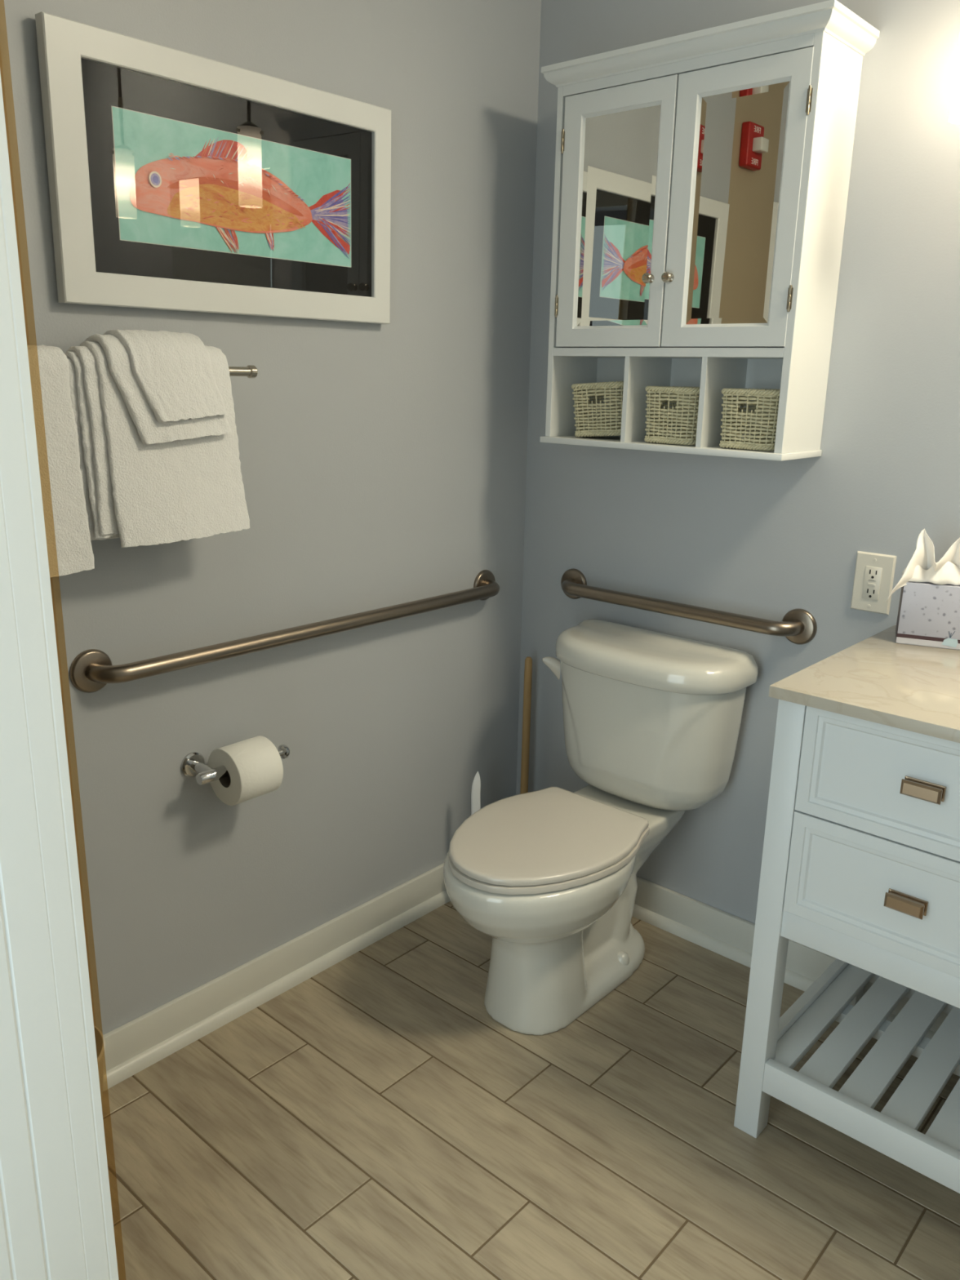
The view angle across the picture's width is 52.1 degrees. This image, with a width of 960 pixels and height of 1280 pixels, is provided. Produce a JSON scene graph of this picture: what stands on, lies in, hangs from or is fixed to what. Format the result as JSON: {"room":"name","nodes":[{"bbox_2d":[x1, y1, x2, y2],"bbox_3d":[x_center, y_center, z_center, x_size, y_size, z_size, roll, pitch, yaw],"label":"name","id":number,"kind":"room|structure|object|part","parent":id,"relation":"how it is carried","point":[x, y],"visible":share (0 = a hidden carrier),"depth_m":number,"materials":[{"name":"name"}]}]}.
{"room":"bathroom","nodes":[
{"label":"bathroom","id":0,"kind":"room"},
{"bbox_2d":[0,0,541,1035],"bbox_3d":[-0.699,-0.308,1.717,0.100,2.510,2.360,14,20,40],"label":"wall","id":1,"kind":"structure","parent":0,"point":[383,465],"depth_m":2.10,"materials":[{"name":"paint"}]},
{"bbox_2d":[35,11,391,324],"bbox_3d":[-0.429,-0.804,1.778,0.033,0.410,0.711,14,20,40],"label":"framed picture","id":2,"kind":"object","parent":1,"relation":"attached to","point":[180,180],"visible":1,"depth_m":1.72,"materials":[{"name":"white paint"}]},
{"bbox_2d":[111,105,351,267],"bbox_3d":[-0.423,-0.804,1.777,0.006,0.200,0.504,15,21,39],"label":"art print","id":3,"kind":"object","parent":2,"relation":"attached to","point":[180,184],"depth_m":1.75},
{"bbox_2d":[181,744,289,785],"bbox_3d":[-0.492,0.242,1.975,0.090,0.051,0.210,14,20,40],"label":"toilet paper holder","id":4,"kind":"object","parent":1,"relation":"attached to","point":[193,764],"visible":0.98,"depth_m":1.93,"materials":[{"name":"silver metal"}]},
{"bbox_3d":[-0.542,0.255,1.927,0.069,0.021,0.021,14,20,40],"label":"arm","id":5,"kind":"part","parent":4,"relation":"part of","materials":[{"name":"silver metal"}]},
{"bbox_2d":[207,735,283,805],"bbox_3d":[-0.469,0.260,1.960,0.116,0.116,0.101,14,20,40],"label":"toilet roll","id":6,"kind":"object","parent":4,"relation":"on","point":[254,766],"visible":0.91,"depth_m":1.93,"materials":[{"name":"white paper"}]},
{"bbox_3d":[-0.404,0.230,2.027,0.029,0.029,0.014,14,20,40],"label":"knob","id":7,"kind":"part","parent":4,"relation":"part of","materials":[{"name":"silver metal"}]},
{"bbox_2d":[228,364,257,377],"bbox_3d":[-0.656,-0.438,1.587,0.082,0.044,0.659,14,20,40],"label":"towel bar","id":8,"kind":"object","parent":1,"relation":"attached to","point":[250,371],"visible":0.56,"depth_m":1.78,"materials":[{"name":"silver metal"}]},
{"bbox_2d":[26,344,94,577],"bbox_3d":[-0.746,-0.259,1.481,0.080,0.365,0.284,14,20,40],"label":"bath towel","id":9,"kind":"object","parent":8,"relation":"hanging from","point":[68,536],"visible":0.46,"depth_m":1.53,"materials":[{"name":"white fabric"}]},
{"bbox_2d":[64,341,249,547],"bbox_3d":[-0.554,-0.337,1.678,0.107,0.329,0.306,14,20,40],"label":"bath towel","id":10,"kind":"object","parent":8,"relation":"hanging from","point":[137,493],"visible":0.58,"depth_m":1.63,"materials":[{"name":"white fabric"}]},
{"bbox_2d":[84,328,231,444],"bbox_3d":[-0.546,-0.429,1.661,0.145,0.182,0.213,14,20,40],"label":"hand towel","id":11,"kind":"object","parent":10,"relation":"on","point":[166,380],"visible":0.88,"depth_m":1.61,"materials":[{"name":"white fabric"}]},
{"bbox_2d":[102,862,450,1091],"bbox_3d":[-0.674,0.807,1.978,0.028,0.102,2.360,14,20,40],"label":"baseboard","id":12,"kind":"structure","parent":1,"relation":"attached to","point":[140,1043],"depth_m":2.18,"materials":[{"name":"paint"}]},
{"bbox_2d":[69,569,499,693],"bbox_3d":[-0.316,-0.036,2.113,0.072,0.079,1.139,14,20,40],"label":"grab bar","id":13,"kind":"object","parent":1,"relation":"attached to","point":[91,670],"visible":1,"depth_m":1.92,"materials":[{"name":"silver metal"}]},
{"bbox_2d":[102,901,959,1279],"bbox_3d":[-0.270,1.254,0.685,2.650,0.060,4.060,14,20,40],"label":"floor","id":14,"kind":"structure","parent":0,"point":[371,1118],"depth_m":1.78,"materials":[{"name":"tile"}]},
{"bbox_2d":[93,1025,105,1111],"bbox_3d":[-0.753,0.818,1.715,0.200,0.218,0.200,14,20,40],"label":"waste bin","id":15,"kind":"object","parent":14,"relation":"on","point":[100,1038],"visible":0.13,"depth_m":1.73,"materials":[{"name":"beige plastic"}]},
{"bbox_2d":[471,771,480,815],"bbox_3d":[-0.009,0.520,2.538,0.096,0.387,0.096,14,20,40],"label":"toilet brush","id":16,"kind":"object","parent":14,"relation":"on","point":[476,786],"visible":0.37,"depth_m":2.50,"materials":[{"name":"white plastic"}]},
{"bbox_2d":[520,656,532,794],"bbox_3d":[0.114,0.356,2.667,0.110,0.640,0.110,14,20,40],"label":"plunger","id":17,"kind":"object","parent":14,"relation":"on","point":[528,660],"visible":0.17,"depth_m":2.63,"materials":[{"name":"brown wood"}]},
{"bbox_2d":[443,618,758,1035],"bbox_3d":[0.202,0.419,2.189,0.496,0.774,0.711,14,20,40],"label":"toilet","id":18,"kind":"object","parent":14,"relation":"on","point":[652,719],"visible":1,"depth_m":2.15,"materials":[{"name":"white ceramic"}]},
{"bbox_3d":[0.128,0.436,2.093,0.360,0.016,0.453,14,20,40],"label":"seat","id":19,"kind":"part","parent":18,"relation":"part of","materials":[{"name":"beige plastic"}]},
{"bbox_3d":[0.128,0.418,2.088,0.356,0.017,0.448,14,20,40],"label":"lid","id":20,"kind":"part","parent":18,"relation":"part of","materials":[{"name":"beige plastic"}]},
{"bbox_3d":[0.174,0.070,2.410,0.042,0.059,0.028,-1,15,-7],"label":"flush lever","id":21,"kind":"part","parent":18,"relation":"part of","materials":[{"name":"beige plastic"}]},
{"bbox_3d":[0.200,0.607,2.232,0.363,0.388,0.698,14,20,40],"label":"bowl","id":22,"kind":"part","parent":18,"relation":"part of","materials":[{"name":"white ceramic"}]},
{"bbox_3d":[0.376,0.220,2.323,0.447,0.317,0.205,14,20,40],"label":"tank","id":23,"kind":"part","parent":18,"relation":"part of","materials":[{"name":"white ceramic"}]},
{"bbox_3d":[0.376,0.036,2.268,0.483,0.071,0.225,14,20,40],"label":"tank lid","id":24,"kind":"part","parent":18,"relation":"part of","materials":[{"name":"white ceramic"}]},
{"bbox_2d":[733,699,959,1193],"bbox_3d":[0.952,0.533,1.660,0.807,0.862,0.520,14,20,40],"label":"vanity","id":25,"kind":"object","parent":14,"relation":"on","point":[860,866],"visible":0.87,"depth_m":1.64,"materials":[{"name":"paint"}]},
{"bbox_3d":[0.520,0.502,1.741,0.047,0.862,0.047,14,20,40],"label":"leg","id":26,"kind":"part","parent":25,"relation":"part of","materials":[{"name":"paint"}]},
{"bbox_3d":[0.663,0.744,1.989,0.020,0.061,0.413,14,20,40],"label":"shelf rail","id":27,"kind":"part","parent":25,"relation":"part of","materials":[{"name":"paint"}]},
{"bbox_3d":[0.825,0.417,2.074,0.047,0.862,0.047,14,20,40],"label":"leg","id":28,"kind":"part","parent":25,"relation":"part of","materials":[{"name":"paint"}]},
{"bbox_3d":[0.789,0.862,1.567,0.714,0.061,0.020,14,20,40],"label":"shelf rail","id":29,"kind":"part","parent":25,"relation":"part of","materials":[{"name":"paint"}]},
{"bbox_2d":[768,625,959,742],"bbox_3d":[0.960,0.108,1.538,0.813,0.020,0.566,14,20,40],"label":"countertop","id":30,"kind":"structure","parent":25,"relation":"on","point":[877,679],"depth_m":1.60,"materials":[{"name":"stone"}]},
{"bbox_2d":[885,528,959,649],"bbox_3d":[0.845,-0.105,1.863,0.164,0.214,0.132,4,16,9],"label":"tissue box","id":31,"kind":"object","parent":30,"relation":"on","point":[929,610],"visible":1,"depth_m":1.82,"materials":[{"name":"grey cardboard"}]},
{"bbox_2d":[773,964,959,1151],"bbox_3d":[0.946,0.823,1.740,0.750,0.040,0.453,14,20,40],"label":"slatted shelf","id":32,"kind":"object","parent":25,"relation":"attached to","point":[828,1002],"depth_m":1.86,"materials":[{"name":"paint"}]},
{"bbox_3d":[0.798,0.444,1.452,0.712,0.186,0.018,14,20,40],"label":"drawer","id":33,"kind":"part","parent":25,"relation":"part of","materials":[{"name":"paint"}]},
{"bbox_3d":[0.801,0.257,1.401,0.712,0.194,0.018,14,20,40],"label":"drawer","id":34,"kind":"part","parent":25,"relation":"part of","materials":[{"name":"paint"}]},
{"bbox_3d":[0.670,0.416,1.545,0.060,0.024,0.022,14,20,40],"label":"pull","id":35,"kind":"part","parent":25,"relation":"part of","materials":[{"name":"brown metal"}]},
{"bbox_3d":[1.103,0.775,1.909,0.714,0.061,0.018,14,20,40],"label":"shelf rail","id":36,"kind":"part","parent":25,"relation":"part of","materials":[{"name":"paint"}]},
{"bbox_3d":[0.673,0.229,1.494,0.060,0.024,0.022,14,20,40],"label":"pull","id":37,"kind":"part","parent":25,"relation":"part of","materials":[{"name":"brown metal"}]},
{"bbox_2d":[515,0,959,924],"bbox_3d":[1.071,-0.293,1.795,2.650,2.510,0.100,14,20,40],"label":"wall","id":38,"kind":"structure","parent":0,"point":[763,539],"depth_m":2.12,"materials":[{"name":"paint"}]},
{"bbox_2d":[560,568,817,644],"bbox_3d":[0.445,-0.080,2.305,0.686,0.079,0.072,14,20,40],"label":"grab bar","id":39,"kind":"object","parent":38,"relation":"attached to","point":[798,626],"visible":1,"depth_m":2.22,"materials":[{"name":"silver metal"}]},
{"bbox_2d":[539,0,879,461],"bbox_3d":[0.427,-0.793,2.047,0.634,0.778,0.206,14,20,40],"label":"upper cabinet","id":40,"kind":"object","parent":38,"relation":"attached to","point":[702,177],"visible":0.96,"depth_m":1.94,"materials":[{"name":"white paint"}]},
{"bbox_2d":[571,381,623,436],"bbox_3d":[0.285,-0.529,2.247,0.136,0.128,0.116,10,17,28],"label":"wicker basket","id":41,"kind":"object","parent":40,"relation":"in","point":[600,426],"visible":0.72,"depth_m":2.20,"materials":[{"name":"beige wicker"}]},
{"bbox_3d":[0.282,-0.880,2.062,0.270,0.506,0.018,14,20,40],"label":"door","id":42,"kind":"part","parent":40,"relation":"part of","materials":[{"name":"white paint"}]},
{"bbox_2d":[576,104,661,326],"bbox_3d":[0.287,-0.877,2.058,0.187,0.420,0.004,14,20,40],"label":"mirror","id":43,"kind":"object","parent":40,"relation":"attached to","point":[619,146],"depth_m":2.05,"materials":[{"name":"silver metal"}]},
{"bbox_3d":[0.344,-0.742,2.012,0.021,0.021,0.022,14,20,40],"label":"knob","id":44,"kind":"part","parent":40,"relation":"part of","materials":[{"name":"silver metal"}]},
{"bbox_3d":[0.379,-0.733,1.984,0.021,0.021,0.022,14,20,40],"label":"knob","id":45,"kind":"part","parent":40,"relation":"part of","materials":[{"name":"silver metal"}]},
{"bbox_2d":[644,386,700,445],"bbox_3d":[0.431,-0.485,2.115,0.133,0.119,0.117,14,20,39],"label":"wicker basket","id":46,"kind":"object","parent":40,"relation":"on","point":[684,415],"visible":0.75,"depth_m":2.08,"materials":[{"name":"beige wicker"}]},
{"bbox_3d":[0.434,-1.150,1.949,0.634,0.037,0.206,14,20,40],"label":"crown molding","id":47,"kind":"part","parent":40,"relation":"part of","materials":[{"name":"white paint"}]},
{"bbox_3d":[0.487,-0.828,1.887,0.272,0.506,0.018,14,20,40],"label":"door","id":48,"kind":"part","parent":40,"relation":"part of","materials":[{"name":"white paint"}]},
{"bbox_2d":[685,80,790,324],"bbox_3d":[0.490,-0.826,1.886,0.183,0.420,0.004,14,20,40],"label":"mirror","id":49,"kind":"object","parent":40,"relation":"attached to","point":[739,148],"depth_m":1.88,"materials":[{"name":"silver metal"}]},
{"bbox_2d":[719,387,780,451],"bbox_3d":[0.566,-0.450,2.000,0.133,0.119,0.116,14,20,40],"label":"wicker basket","id":50,"kind":"object","parent":40,"relation":"on","point":[737,423],"visible":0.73,"depth_m":1.97,"materials":[{"name":"beige wicker"}]},
{"bbox_2d":[632,875,948,1039],"bbox_3d":[1.010,0.823,2.047,2.438,0.102,0.028,14,20,40],"label":"baseboard","id":51,"kind":"structure","parent":38,"relation":"attached to","point":[731,936],"depth_m":2.41,"materials":[{"name":"paint"}]},
{"bbox_2d":[850,551,896,614],"bbox_3d":[0.804,-0.117,2.010,0.079,0.122,0.008,14,20,40],"label":"wall outlet","id":52,"kind":"object","parent":38,"relation":"attached to","point":[873,578],"visible":1,"depth_m":2.01,"materials":[{"name":"beige plastic"}]},
{"bbox_2d":[862,565,882,599],"bbox_3d":[0.803,-0.117,2.009,0.033,0.067,0.004,14,20,40],"label":"receptacle","id":53,"kind":"object","parent":52,"relation":"attached to","point":[872,575],"depth_m":2.01,"materials":[{"name":"beige plastic"}]},
{"bbox_3d":[-0.565,0.161,0.014,2.650,2.510,0.100,14,20,40],"label":"wall","id":54,"kind":"structure","parent":0,"visible":0},
{"bbox_2d":[0,72,118,1279],"bbox_3d":[-0.737,0.116,0.807,0.036,2.028,0.812,14,20,40],"label":"door","id":55,"kind":"structure","parent":54,"relation":"in","point":[56,1223],"depth_m":1.11,"materials":[{"name":"paint"}]}
]}

